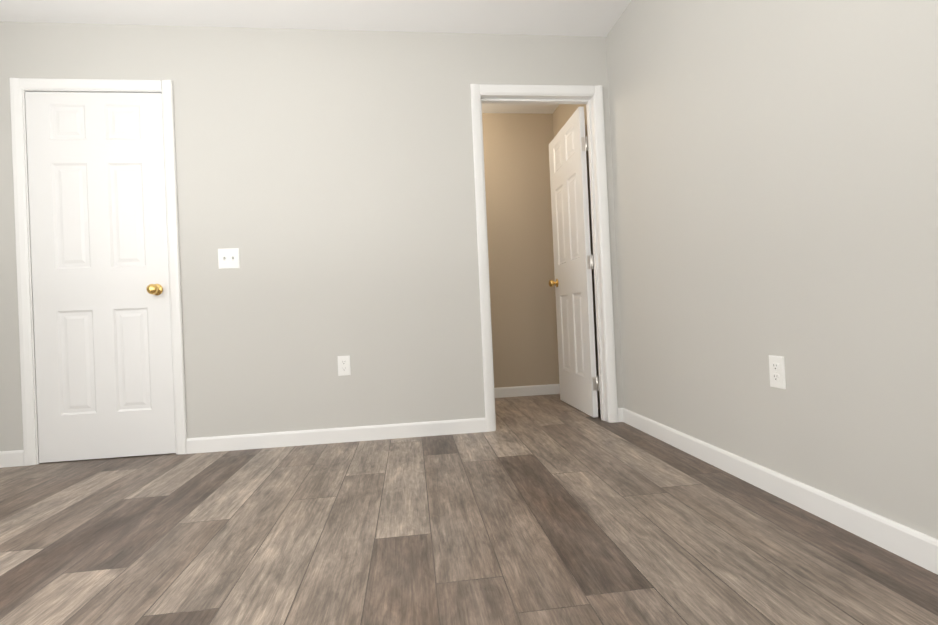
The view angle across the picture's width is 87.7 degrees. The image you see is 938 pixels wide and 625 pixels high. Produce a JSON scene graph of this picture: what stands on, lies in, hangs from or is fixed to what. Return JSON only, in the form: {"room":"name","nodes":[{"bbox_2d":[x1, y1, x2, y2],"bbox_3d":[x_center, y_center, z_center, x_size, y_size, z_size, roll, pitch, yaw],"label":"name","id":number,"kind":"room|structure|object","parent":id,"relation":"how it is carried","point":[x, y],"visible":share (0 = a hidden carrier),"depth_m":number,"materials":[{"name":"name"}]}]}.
{"room":"empty bedroom","nodes":[
{"label":"empty bedroom","id":0,"kind":"room"},
{"bbox_2d":[0,21,622,450],"bbox_3d":[-0.917,-0.451,2.927,3.700,2.440,0.120,-3,0,-7],"label":"wall","id":1,"kind":"structure","parent":0,"point":[326,183],"depth_m":2.87,"materials":[{"name":"grey paint"}]},
{"bbox_2d":[9,78,186,465],"bbox_3d":[-2.064,-0.242,2.779,0.836,2.123,0.138,-3,0,-7],"label":"trim","id":2,"kind":"structure","parent":1,"relation":"attached to","point":[19,87],"depth_m":2.69,"materials":[{"name":"white wood"}]},
{"bbox_2d":[25,92,175,462],"bbox_3d":[-2.055,-0.212,2.714,0.706,2.049,0.104,-3,0,-7],"label":"closet door","id":3,"kind":"structure","parent":1,"relation":"in","point":[100,283],"depth_m":2.73,"materials":[{"name":"white wood"}]},
{"bbox_2d":[218,248,239,268],"bbox_3d":[-1.380,-0.311,2.798,0.116,0.116,0.023,-3,0,-7],"label":"switch plate","id":4,"kind":"object","parent":1,"relation":"attached to","point":[228,258],"visible":1,"depth_m":2.80,"materials":[{"name":"white plastic"}]},
{"bbox_2d":[186,418,485,453],"bbox_3d":[-0.748,0.720,2.867,1.713,0.085,0.013,-3,0,-7],"label":"baseboard","id":5,"kind":"structure","parent":1,"relation":"attached to","point":[473,425],"depth_m":2.85,"materials":[{"name":"white wood"}]},
{"bbox_2d":[337,356,350,375],"bbox_3d":[-0.736,0.314,2.875,0.072,0.116,0.009,-3,0,-7],"label":"electrical outlet","id":6,"kind":"object","parent":1,"relation":"attached to","point":[344,368],"visible":1,"depth_m":2.87,"materials":[{"name":"white plastic"}]},
{"bbox_2d":[470,84,617,431],"bbox_3d":[0.465,-0.353,3.092,0.841,2.123,0.154,-3,0,-7],"label":"door frame","id":7,"kind":"structure","parent":1,"relation":"attached to","point":[590,97],"depth_m":3.06,"materials":[{"name":"white wood"}]},
{"bbox_2d":[549,107,598,416],"bbox_3d":[0.746,-0.331,3.555,0.174,2.049,0.730,-3,0,-7],"label":"entry door","id":8,"kind":"structure","parent":1,"relation":"in","point":[572,283],"depth_m":3.46,"materials":[{"name":"white wood"}]},
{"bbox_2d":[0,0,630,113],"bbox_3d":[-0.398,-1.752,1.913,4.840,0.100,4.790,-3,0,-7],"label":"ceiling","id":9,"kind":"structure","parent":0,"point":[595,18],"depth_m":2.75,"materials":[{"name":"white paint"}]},
{"bbox_2d":[0,394,937,624],"bbox_3d":[-0.284,0.785,1.895,4.840,0.100,4.790,-3,0,-7],"label":"floor","id":10,"kind":"structure","parent":0,"point":[551,509],"depth_m":1.55,"materials":[{"name":"laminate"}]},
{"bbox_2d":[482,113,558,387],"bbox_3d":[0.095,-0.487,4.218,3.420,2.440,0.100,-3,0,-7],"label":"wall","id":11,"kind":"structure","parent":0,"point":[520,249],"depth_m":4.21,"materials":[{"name":"beige paint"}]},
{"bbox_2d":[494,384,559,397],"bbox_3d":[-0.302,0.709,4.098,2.300,0.085,0.013,-3,0,-7],"label":"baseboard","id":12,"kind":"structure","parent":11,"relation":"attached to","point":[516,391],"depth_m":4.19,"materials":[{"name":"white wood"}]},
{"bbox_2d":[550,0,937,538],"bbox_3d":[1.120,-0.548,1.970,0.120,2.440,4.571,-3,0,-7],"label":"wall","id":13,"kind":"structure","parent":0,"point":[775,175],"depth_m":1.69,"materials":[{"name":"grey paint"}]},
{"bbox_2d":[769,355,785,388],"bbox_3d":[1.113,0.215,1.766,0.009,0.116,0.072,-3,0,-7],"label":"electrical outlet","id":14,"kind":"object","parent":13,"relation":"attached to","point":[777,370],"visible":1,"depth_m":1.76,"materials":[{"name":"white plastic"}]},
{"bbox_2d":[618,408,937,574],"bbox_3d":[1.153,0.625,1.456,0.040,0.085,3.270,-3,0,-7],"label":"baseboard","id":15,"kind":"structure","parent":13,"relation":"attached to","point":[910,544],"depth_m":1.62,"materials":[{"name":"white wood"}]}
]}

